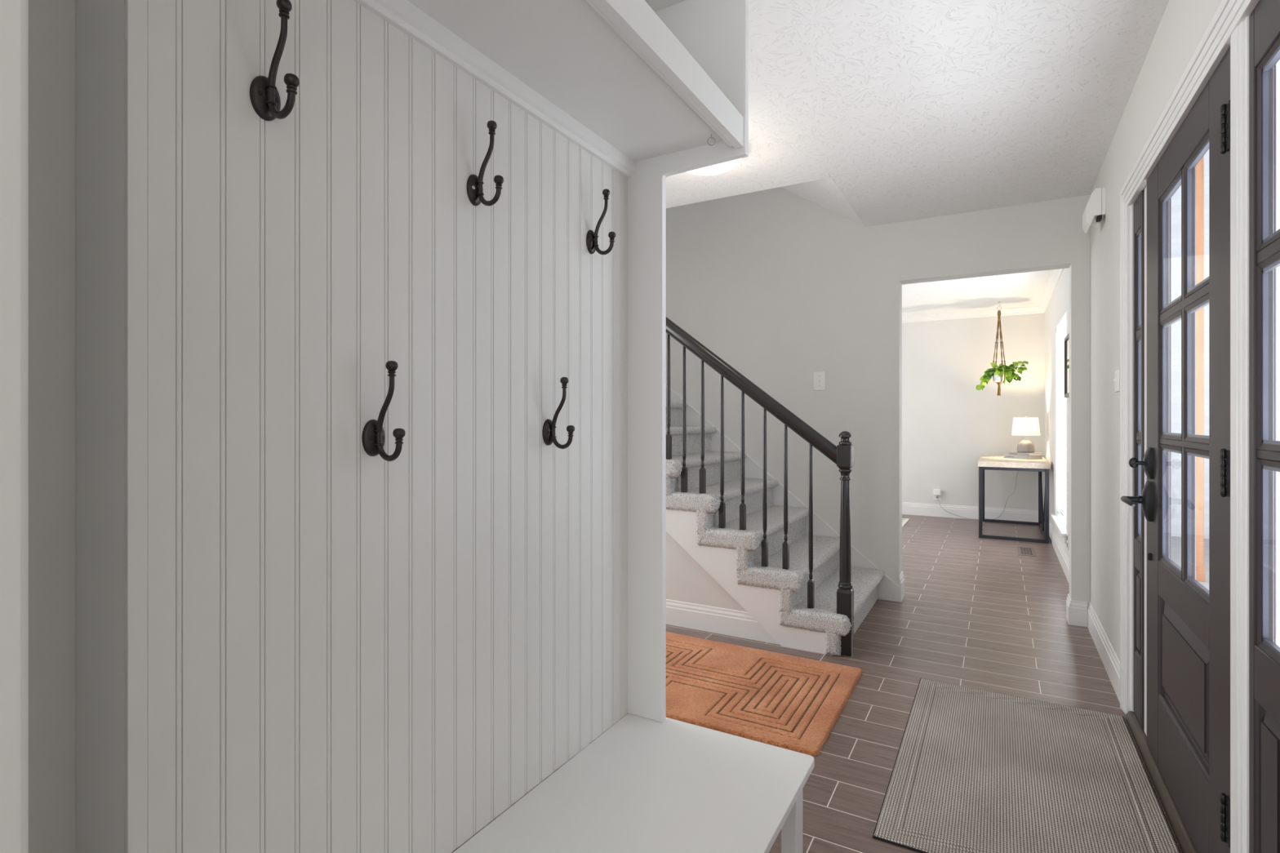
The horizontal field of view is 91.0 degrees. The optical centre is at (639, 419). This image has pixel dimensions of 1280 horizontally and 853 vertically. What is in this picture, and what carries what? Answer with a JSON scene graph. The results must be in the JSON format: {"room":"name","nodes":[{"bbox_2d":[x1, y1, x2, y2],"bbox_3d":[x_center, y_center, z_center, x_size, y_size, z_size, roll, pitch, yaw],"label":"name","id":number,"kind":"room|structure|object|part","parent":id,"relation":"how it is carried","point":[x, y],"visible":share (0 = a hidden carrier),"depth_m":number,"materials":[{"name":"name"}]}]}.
{"room":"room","nodes":[
{"label":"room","id":0,"kind":"room"},
{"bbox_2d":[0,0,28,852],"bbox_3d":[-0.744,-0.050,0.237,0.327,2.440,0.674,0,0,30],"label":"wall","id":1,"kind":"structure","parent":0,"point":[14,14],"depth_m":0.44,"materials":[{"name":"paint"}]},
{"bbox_2d":[28,0,589,852],"bbox_3d":[-0.645,-0.050,0.863,0.123,2.440,1.860,0,0,30],"label":"wall","id":2,"kind":"structure","parent":0,"point":[51,23],"depth_m":0.71,"materials":[{"name":"paint"}]},
{"bbox_2d":[666,532,747,612],"bbox_3d":[-0.743,-0.050,4.124,3.422,2.440,0.017,0,0,30],"label":"wall","id":3,"kind":"structure","parent":0,"point":[686,580],"depth_m":3.53,"materials":[{"name":"paint"}]},
{"bbox_2d":[666,599,779,644],"bbox_3d":[-0.747,1.100,4.111,3.428,0.140,0.012,0,0,30],"label":"baseboard","id":4,"kind":"structure","parent":3,"relation":"attached to","point":[729,622],"depth_m":3.44,"materials":[{"name":"paint"}]},
{"bbox_2d":[781,177,864,226],"bbox_3d":[-0.421,-2.675,4.673,3.835,2.810,0.980,0,0,30],"label":"ceiling","id":5,"kind":"structure","parent":0,"point":[824,193],"depth_m":3.94,"materials":[{"name":"white paint"}]},
{"bbox_2d":[666,186,1089,608],"bbox_3d":[0.380,-1.430,4.855,5.048,5.200,0.130,0,0,30],"label":"wall","id":6,"kind":"structure","parent":0,"point":[784,288],"depth_m":4.24,"materials":[{"name":"paint"}]},
{"bbox_2d":[813,371,825,390],"bbox_3d":[1.223,-0.263,4.289,0.082,0.128,0.017,0,0,30],"label":"light switch","id":7,"kind":"object","parent":6,"relation":"attached to","point":[819,377],"visible":1,"depth_m":4.29,"materials":[{"name":"white plastic"}]},
{"bbox_2d":[902,268,1063,323],"bbox_3d":[1.594,-1.232,6.477,4.548,0.075,3.890,0,0,30],"label":"trim","id":8,"kind":"structure","parent":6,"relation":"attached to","point":[1055,275],"depth_m":7.21,"materials":[{"name":"paint"}]},
{"bbox_2d":[898,571,1087,626],"bbox_3d":[2.131,1.087,3.856,0.990,0.165,0.158,0,0,30],"label":"baseboard","id":9,"kind":"structure","parent":6,"relation":"attached to","point":[1076,611],"depth_m":3.58,"materials":[{"name":"paint"}]},
{"bbox_2d":[590,514,1182,852],"bbox_3d":[-0.528,1.230,3.352,5.360,0.120,11.900,0,0,30],"label":"floor","id":10,"kind":"structure","parent":0,"point":[975,612],"depth_m":3.14,"materials":[{"name":"brown tile"}]},
{"bbox_2d":[453,713,814,852],"bbox_3d":[-0.081,0.950,1.013,0.456,0.440,1.063,0,0,30],"label":"bench","id":11,"kind":"object","parent":10,"relation":"on","point":[643,785],"visible":0.93,"depth_m":1.22,"materials":[{"name":"paint"}]},
{"bbox_2d":[75,0,748,852],"bbox_3d":[-0.203,-0.140,1.076,0.434,1.740,1.052,0,0,30],"label":"hall tree","id":12,"kind":"object","parent":11,"relation":"on","point":[291,637],"visible":1,"depth_m":0.91,"materials":[{"name":"white wood"}]},
{"bbox_2d":[249,0,299,120],"bbox_3d":[-0.443,-0.442,0.773,0.065,0.145,0.038,0,0,30],"label":"coat hook","id":13,"kind":"object","parent":12,"relation":"attached to","point":[264,96],"visible":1,"depth_m":0.77,"materials":[{"name":"black metal"}]},
{"bbox_3d":[-0.466,-0.403,0.787,0.010,0.055,0.038,0,0,30],"label":"plate","id":14,"kind":"part","parent":13,"relation":"part of","materials":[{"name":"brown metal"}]},
{"bbox_3d":[-0.443,-0.433,0.773,0.057,0.128,0.012,0,0,30],"label":"hook arm","id":15,"kind":"part","parent":13,"relation":"part of","materials":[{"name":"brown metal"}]},
{"bbox_2d":[361,360,405,461],"bbox_3d":[-0.365,-0.012,0.909,0.065,0.145,0.038,0,0,30],"label":"coat hook","id":16,"kind":"object","parent":12,"relation":"attached to","point":[373,437],"visible":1,"depth_m":0.91,"materials":[{"name":"black metal"}]},
{"bbox_3d":[-0.389,0.027,0.923,0.010,0.055,0.038,0,0,30],"label":"plate","id":17,"kind":"part","parent":16,"relation":"part of","materials":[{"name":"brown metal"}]},
{"bbox_3d":[-0.365,-0.003,0.909,0.057,0.128,0.012,0,0,30],"label":"hook arm","id":18,"kind":"part","parent":16,"relation":"part of","materials":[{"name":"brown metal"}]},
{"bbox_2d":[466,120,503,205],"bbox_3d":[-0.263,-0.442,1.088,0.065,0.145,0.038,0,0,30],"label":"coat hook","id":19,"kind":"object","parent":12,"relation":"attached to","point":[474,183],"visible":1,"depth_m":1.09,"materials":[{"name":"black metal"}]},
{"bbox_3d":[-0.286,-0.403,1.102,0.010,0.055,0.038,0,0,30],"label":"plate","id":20,"kind":"part","parent":19,"relation":"part of","materials":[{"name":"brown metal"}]},
{"bbox_3d":[-0.263,-0.433,1.088,0.057,0.128,0.012,0,0,30],"label":"hook arm","id":21,"kind":"part","parent":19,"relation":"part of","materials":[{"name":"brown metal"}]},
{"bbox_3d":[-0.277,-0.618,1.107,0.021,0.037,1.032,0,0,30],"label":"rail","id":22,"kind":"part","parent":12,"relation":"part of","materials":[{"name":"white wood"}]},
{"bbox_2d":[542,377,574,448],"bbox_3d":[-0.160,-0.013,1.269,0.065,0.145,0.038,0,0,30],"label":"coat hook","id":23,"kind":"object","parent":12,"relation":"attached to","point":[548,433],"visible":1,"depth_m":1.27,"materials":[{"name":"black metal"}]},
{"bbox_3d":[-0.183,0.026,1.282,0.010,0.055,0.038,0,0,30],"label":"plate","id":24,"kind":"part","parent":23,"relation":"part of","materials":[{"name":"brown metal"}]},
{"bbox_3d":[-0.160,-0.004,1.269,0.057,0.128,0.012,0,0,30],"label":"hook arm","id":25,"kind":"part","parent":23,"relation":"part of","materials":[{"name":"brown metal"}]},
{"bbox_2d":[586,188,615,254],"bbox_3d":[-0.083,-0.440,1.403,0.065,0.145,0.038,0,0,30],"label":"coat hook","id":26,"kind":"object","parent":12,"relation":"attached to","point":[592,237],"visible":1,"depth_m":1.40,"materials":[{"name":"black metal"}]},
{"bbox_3d":[-0.107,-0.401,1.417,0.010,0.055,0.038,0,0,30],"label":"plate","id":27,"kind":"part","parent":26,"relation":"part of","materials":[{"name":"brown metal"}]},
{"bbox_3d":[-0.083,-0.431,1.404,0.057,0.128,0.012,0,0,30],"label":"hook arm","id":28,"kind":"part","parent":26,"relation":"part of","materials":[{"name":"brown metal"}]},
{"bbox_3d":[-0.052,-0.625,0.971,0.018,0.023,1.020,0,0,30],"label":"cove moulding","id":29,"kind":"part","parent":12,"relation":"part of","materials":[{"name":"white wood"}]},
{"bbox_3d":[0.105,-0.140,1.494,0.314,1.740,0.020,0,0,30],"label":"panel","id":30,"kind":"part","parent":12,"relation":"part of","materials":[{"name":"white wood"}]},
{"bbox_2d":[706,133,715,145],"bbox_3d":[0.159,-0.623,1.400,0.019,0.025,0.002,0,0,1],"label":"ring","id":31,"kind":"object","parent":12,"relation":"hanging from","point":[711,134],"visible":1,"depth_m":1.40,"materials":[{"name":"metal"}]},
{"bbox_3d":[0.328,0.959,1.353,0.032,0.422,0.053,0,0,30],"label":"leg","id":32,"kind":"part","parent":11,"relation":"part of","materials":[{"name":"white wood"}]},
{"bbox_2d":[666,631,862,755],"bbox_3d":[0.217,1.162,2.898,1.412,0.015,0.866,0,0,30],"label":"rug","id":33,"kind":"object","parent":10,"relation":"on","point":[792,703],"visible":0.58,"depth_m":2.68,"materials":[{"name":"fabric"}]},
{"bbox_2d":[666,316,898,656],"bbox_3d":[-0.293,-0.703,4.486,3.844,3.754,1.177,0,0,30],"label":"staircase","id":34,"kind":"structure","parent":10,"relation":"on","point":[757,517],"depth_m":3.47,"materials":[{"name":"grey carpet"}]},
{"bbox_3d":[-0.560,-1.175,4.062,3.600,2.812,0.058,0,0,30],"label":"handrail","id":35,"kind":"part","parent":34,"relation":"part of","materials":[{"name":"black wood"}]},
{"bbox_3d":[1.029,0.614,3.150,0.071,1.112,0.071,0,0,30],"label":"newel post","id":36,"kind":"part","parent":34,"relation":"part of","materials":[{"name":"black wood"}]},
{"bbox_2d":[902,518,909,527],"bbox_3d":[1.575,1.165,6.902,2.294,0.009,2.351,0,0,30],"label":"area rug","id":37,"kind":"object","parent":10,"relation":"on","point":[904,521],"visible":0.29,"depth_m":7.18,"materials":[{"name":"white fabric"}]},
{"bbox_2d":[937,471,1018,519],"bbox_3d":[3.999,0.753,7.250,0.358,0.831,0.996,0,0,-35],"label":"power cord","id":38,"kind":"object","parent":10,"relation":"on","point":[1018,471],"visible":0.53,"depth_m":7.21,"materials":[{"name":"white plastic"}]},
{"bbox_2d":[977,455,1050,543],"bbox_3d":[3.898,0.791,6.583,0.605,0.757,1.200,0,0,30],"label":"console table","id":39,"kind":"object","parent":10,"relation":"on","point":[984,462],"visible":0.99,"depth_m":6.19,"materials":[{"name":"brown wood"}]},
{"bbox_3d":[3.373,0.819,6.225,0.032,0.703,0.032,0,0,30],"label":"leg","id":40,"kind":"part","parent":39,"relation":"part of","materials":[{"name":"metal"}]},
{"bbox_3d":[3.940,0.819,7.218,0.032,0.703,0.032,0,0,30],"label":"leg","id":41,"kind":"part","parent":39,"relation":"part of","materials":[{"name":"metal"}]},
{"bbox_3d":[4.180,1.155,7.081,0.521,0.030,0.032,0,0,30],"label":"frame rail","id":42,"kind":"part","parent":39,"relation":"part of","materials":[{"name":"metal"}]},
{"bbox_3d":[3.613,1.155,6.088,0.521,0.030,0.032,0,0,30],"label":"frame rail","id":43,"kind":"part","parent":39,"relation":"part of","materials":[{"name":"metal"}]},
{"bbox_3d":[3.613,0.481,6.088,0.521,0.028,0.032,0,0,30],"label":"frame rail","id":44,"kind":"part","parent":39,"relation":"part of","materials":[{"name":"metal"}]},
{"bbox_2d":[1004,454,1042,459],"bbox_3d":[4.074,0.396,6.684,0.216,0.034,0.285,0,0,-17],"label":"book","id":45,"kind":"object","parent":39,"relation":"on","point":[1012,456],"visible":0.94,"depth_m":6.58,"materials":[{"name":"paper"}]},
{"bbox_2d":[1008,452,1044,456],"bbox_3d":[4.090,0.364,6.658,0.201,0.029,0.270,0,0,-13],"label":"book","id":46,"kind":"object","parent":45,"relation":"on","point":[1035,454],"visible":0.96,"depth_m":6.54,"materials":[{"name":"paper"}]},
{"bbox_2d":[1011,415,1040,453],"bbox_3d":[4.087,0.153,6.660,0.262,0.394,0.262,0,0,30],"label":"table lamp","id":47,"kind":"object","parent":46,"relation":"on","point":[1025,426],"visible":1,"depth_m":6.58,"materials":[{"name":"white fabric"}]},
{"bbox_3d":[4.087,0.073,6.660,0.262,0.190,0.262,0,0,30],"label":"lamp shade","id":48,"kind":"part","parent":47,"relation":"part of","materials":[{"name":"fabric"}]},
{"bbox_3d":[4.420,0.819,6.944,0.032,0.703,0.032,0,0,30],"label":"leg","id":49,"kind":"part","parent":39,"relation":"part of","materials":[{"name":"metal"}]},
{"bbox_3d":[4.137,1.155,6.447,0.032,0.030,1.112,0,0,30],"label":"frame rail","id":50,"kind":"part","parent":39,"relation":"part of","materials":[{"name":"metal"}]},
{"bbox_3d":[3.853,0.819,5.950,0.032,0.703,0.032,0,0,30],"label":"leg","id":51,"kind":"part","parent":39,"relation":"part of","materials":[{"name":"metal"}]},
{"bbox_2d":[872,678,1180,852],"bbox_3d":[1.273,1.164,2.111,0.731,0.012,1.232,0,0,30],"label":"doormat","id":52,"kind":"object","parent":10,"relation":"on","point":[975,771],"visible":1,"depth_m":2.01,"materials":[{"name":"grey fabric"}]},
{"bbox_2d":[1017,546,1036,556],"bbox_3d":[3.422,1.167,5.568,0.133,0.005,0.425,0,0,30],"label":"floor vent","id":53,"kind":"object","parent":10,"relation":"in","point":[1022,551],"visible":1,"depth_m":5.55,"materials":[{"name":"beige metal"}]},
{"bbox_2d":[1020,547,1032,555],"bbox_3d":[3.422,1.167,5.568,0.095,0.003,0.337,0,0,30],"label":"grille","id":54,"kind":"object","parent":53,"relation":"attached to","point":[1024,551],"depth_m":5.56,"materials":[{"name":"beige metal"}]},
{"bbox_2d":[1124,711,1196,852],"bbox_3d":[1.595,1.155,1.755,0.170,0.030,1.570,0,0,30],"label":"threshold","id":55,"kind":"object","parent":10,"relation":"on","point":[1180,831],"visible":0.27,"depth_m":1.98,"materials":[{"name":"wood"}]},
{"bbox_2d":[666,0,1168,315],"bbox_3d":[-0.441,-1.420,3.303,5.160,0.300,11.700,0,0,30],"label":"ceiling","id":56,"kind":"structure","parent":0,"point":[913,109],"depth_m":2.52,"materials":[{"name":"white paint"}]},
{"bbox_2d":[686,157,744,175],"bbox_3d":[0.322,-1.225,2.965,0.348,0.090,0.348,0,0,30],"label":"ceiling light","id":57,"kind":"object","parent":56,"relation":"attached to","point":[720,168],"visible":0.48,"depth_m":2.98,"materials":[{"name":"glass"}]},
{"bbox_2d":[992,301,1005,395],"bbox_3d":[3.869,-0.762,6.773,0.105,1.014,0.106,0,0,-44],"label":"hanger","id":58,"kind":"object","parent":56,"relation":"hanging from","point":[998,326],"visible":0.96,"depth_m":6.77,"materials":[{"name":"fabric"}]},
{"bbox_2d":[975,360,1028,390],"bbox_3d":[3.900,-0.470,6.751,0.470,0.312,0.304,0,0,5],"label":"potted plant","id":59,"kind":"object","parent":58,"relation":"hanging from","point":[998,371],"visible":1,"depth_m":6.72,"materials":[{"name":"green plant"}]},
{"bbox_3d":[3.863,-0.458,6.776,0.109,0.109,0.109,0,0,30],"label":"pot","id":60,"kind":"part","parent":59,"relation":"part of","materials":[{"name":"white ceramic"}]},
{"bbox_2d":[902,312,1044,510],"bbox_3d":[2.508,-0.050,8.280,4.748,2.440,0.150,0,0,30],"label":"wall","id":61,"kind":"structure","parent":0,"point":[948,424],"depth_m":7.43,"materials":[{"name":"paint"}]},
{"bbox_2d":[933,488,941,500],"bbox_3d":[3.575,0.907,7.557,0.086,0.135,0.050,0,0,30],"label":"wall outlet","id":62,"kind":"object","parent":61,"relation":"attached to","point":[936,492],"visible":1,"depth_m":7.55,"materials":[{"name":"white plastic"}]},
{"bbox_3d":[3.586,0.913,7.576,0.086,0.123,0.006,0,0,30],"label":"plate","id":63,"kind":"part","parent":62,"relation":"part of","materials":[{"name":"white plastic"}]},
{"bbox_2d":[902,502,1038,522],"bbox_3d":[2.548,1.095,8.163,4.534,0.150,0.014,0,0,30],"label":"baseboard","id":64,"kind":"structure","parent":61,"relation":"attached to","point":[909,508],"depth_m":7.41,"materials":[{"name":"paint"}]},
{"bbox_2d":[1044,0,1222,661],"bbox_3d":[1.751,-0.050,2.052,0.112,2.440,11.700,0,0,30],"label":"wall","id":65,"kind":"structure","parent":0,"point":[1183,24],"depth_m":2.98,"materials":[{"name":"paint"}]},
{"bbox_2d":[1051,451,1066,543],"bbox_3d":[3.536,0.055,5.224,0.133,1.770,1.120,0,0,30],"label":"window","id":66,"kind":"structure","parent":65,"relation":"in","point":[1059,525],"depth_m":5.31,"materials":[{"name":"paint"}]},
{"bbox_3d":[3.528,0.903,5.229,0.115,0.074,1.120,0,0,30],"label":"sill","id":67,"kind":"part","parent":66,"relation":"part of","materials":[{"name":"paint"}]},
{"bbox_2d":[1056,313,1066,528],"bbox_3d":[3.524,0.018,5.231,0.040,1.692,1.004,0,0,30],"label":"window blind","id":68,"kind":"object","parent":66,"relation":"attached to","point":[1061,328],"visible":0.61,"depth_m":5.33,"materials":[{"name":"plastic"}]},
{"bbox_3d":[3.526,0.856,5.230,0.024,0.016,0.996,0,0,30],"label":"rail","id":69,"kind":"part","parent":68,"relation":"part of","materials":[{"name":"plastic"}]},
{"bbox_3d":[3.573,0.020,5.203,0.048,1.700,1.020,0,0,30],"label":"frame","id":70,"kind":"part","parent":66,"relation":"part of","materials":[{"name":"paint"}]},
{"bbox_2d":[1064,333,1069,397],"bbox_3d":[3.013,-0.384,4.400,0.024,0.442,0.670,0,0,30],"label":"mirror","id":71,"kind":"object","parent":65,"relation":"attached to","point":[1067,338],"visible":0.44,"depth_m":4.57,"materials":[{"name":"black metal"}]},
{"bbox_3d":[3.014,-0.384,4.400,0.007,0.402,0.630,0,0,30],"label":"glass","id":72,"kind":"part","parent":71,"relation":"part of","materials":[{"name":"silver mirror"}]},
{"bbox_2d":[1066,533,1068,551],"bbox_3d":[3.171,0.905,4.661,0.008,0.120,0.080,0,0,30],"label":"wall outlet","id":73,"kind":"object","parent":65,"relation":"attached to","point":[1067,533],"visible":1,"depth_m":4.63,"materials":[{"name":"white plastic"}]},
{"bbox_2d":[1048,520,1119,702],"bbox_3d":[3.243,1.100,4.793,0.014,0.140,5.180,0,0,30],"label":"baseboard","id":74,"kind":"structure","parent":65,"relation":"attached to","point":[1108,657],"depth_m":3.15,"materials":[{"name":"paint"}]},
{"bbox_2d":[1082,187,1106,234],"bbox_3d":[2.250,-1.033,3.116,0.077,0.178,0.167,0,0,30],"label":"sensor","id":75,"kind":"object","parent":65,"relation":"attached to","point":[1095,211],"visible":1,"depth_m":3.05,"materials":[{"name":"white plastic"}]},
{"bbox_2d":[1113,368,1119,392],"bbox_3d":[2.056,-0.167,2.715,0.017,0.095,0.105,0,0,30],"label":"light switch","id":76,"kind":"object","parent":65,"relation":"attached to","point":[1117,379],"visible":0.96,"depth_m":2.70,"materials":[{"name":"white plastic"}]},
{"bbox_2d":[1133,190,1144,729],"bbox_3d":[1.897,0.148,2.369,0.034,1.976,0.173,0,0,30],"label":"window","id":77,"kind":"structure","parent":65,"relation":"in","point":[1139,205],"depth_m":2.41,"materials":[{"name":"brown paint"}]},
{"bbox_3d":[1.897,0.732,2.370,0.030,0.326,0.122,0,0,30],"label":"raised panel","id":78,"kind":"part","parent":77,"relation":"part of","materials":[{"name":"brown paint"}]},
{"bbox_2d":[1131,183,1146,711],"bbox_3d":[1.585,0.137,1.761,0.112,2.006,1.572,0,0,30],"label":"trim","id":79,"kind":"structure","parent":65,"relation":"attached to","point":[1132,710],"depth_m":2.45,"materials":[{"name":"paint"}]},
{"bbox_2d":[1144,185,1146,736],"bbox_3d":[1.840,0.149,2.239,0.053,1.982,0.107,0,0,30],"label":"trim","id":80,"kind":"structure","parent":65,"relation":"attached to","point":[1145,188],"depth_m":2.27,"materials":[{"name":"paint"}]},
{"bbox_2d":[1120,45,1230,852],"bbox_3d":[1.527,0.149,1.813,0.125,1.979,0.927,0,0,30],"label":"door","id":81,"kind":"structure","parent":65,"relation":"in","point":[1188,623],"depth_m":1.75,"materials":[{"name":"brown paint"}]},
{"bbox_3d":[1.659,0.273,2.110,0.059,0.026,0.126,0,0,30],"label":"lever","id":82,"kind":"part","parent":81,"relation":"part of","materials":[{"name":"black metal"}]},
{"bbox_3d":[1.720,0.277,2.133,0.028,0.132,0.058,0,0,30],"label":"lever handle","id":83,"kind":"part","parent":81,"relation":"part of","materials":[{"name":"black metal"}]},
{"bbox_3d":[1.559,0.732,1.790,0.030,0.326,0.572,0,0,30],"label":"raised panel","id":84,"kind":"part","parent":81,"relation":"part of","materials":[{"name":"brown paint"}]},
{"bbox_2d":[1120,0,1259,714],"bbox_3d":[1.532,0.121,1.791,0.030,2.097,1.740,0,0,30],"label":"trim","id":85,"kind":"structure","parent":65,"relation":"attached to","point":[1215,42],"depth_m":2.47,"materials":[{"name":"paint"}]},
{"bbox_2d":[1230,16,1279,852],"bbox_3d":[1.315,0.149,1.340,0.074,1.982,0.101,0,0,30],"label":"trim","id":86,"kind":"structure","parent":65,"relation":"attached to","point":[1239,40],"depth_m":1.33,"materials":[{"name":"paint"}]},
{"bbox_2d":[1248,0,1279,852],"bbox_3d":[1.228,0.148,1.205,0.034,1.976,0.218,0,0,30],"label":"door frame","id":87,"kind":"structure","parent":65,"relation":"in","point":[1264,19],"depth_m":1.26,"materials":[{"name":"brown paint"}]},
{"bbox_3d":[1.230,0.732,1.209,0.030,0.326,0.149,0,0,30],"label":"raised panel","id":88,"kind":"part","parent":87,"relation":"part of","materials":[{"name":"brown paint"}]},
{"label":"outside","id":89,"kind":"structure","parent":0,"visible":0},
{"bbox_2d":[1171,536,1208,590],"bbox_3d":[8.446,1.420,2.088,11.400,0.100,20.000,0,0,30],"label":"ground porch","id":90,"kind":"structure","parent":89,"point":[1175,540],"depth_m":6.37,"materials":[{"name":"concrete"}]},
{"bbox_2d":[1171,149,1208,538],"bbox_3d":[9.058,-1.030,5.884,8.100,4.800,0.200,0,0,30],"label":"wall","id":91,"kind":"structure","parent":90,"relation":"on","point":[1176,197],"depth_m":7.35,"materials":[{"name":"white paint"}]},
{"bbox_2d":[1195,155,1205,582],"bbox_3d":[4.751,-0.830,5.348,0.076,4.400,0.076,0,0,30],"label":"porch post","id":92,"kind":"object","parent":90,"relation":"on","point":[1200,566],"visible":0.44,"depth_m":5.32,"materials":[{"name":"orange wood"}]}
]}

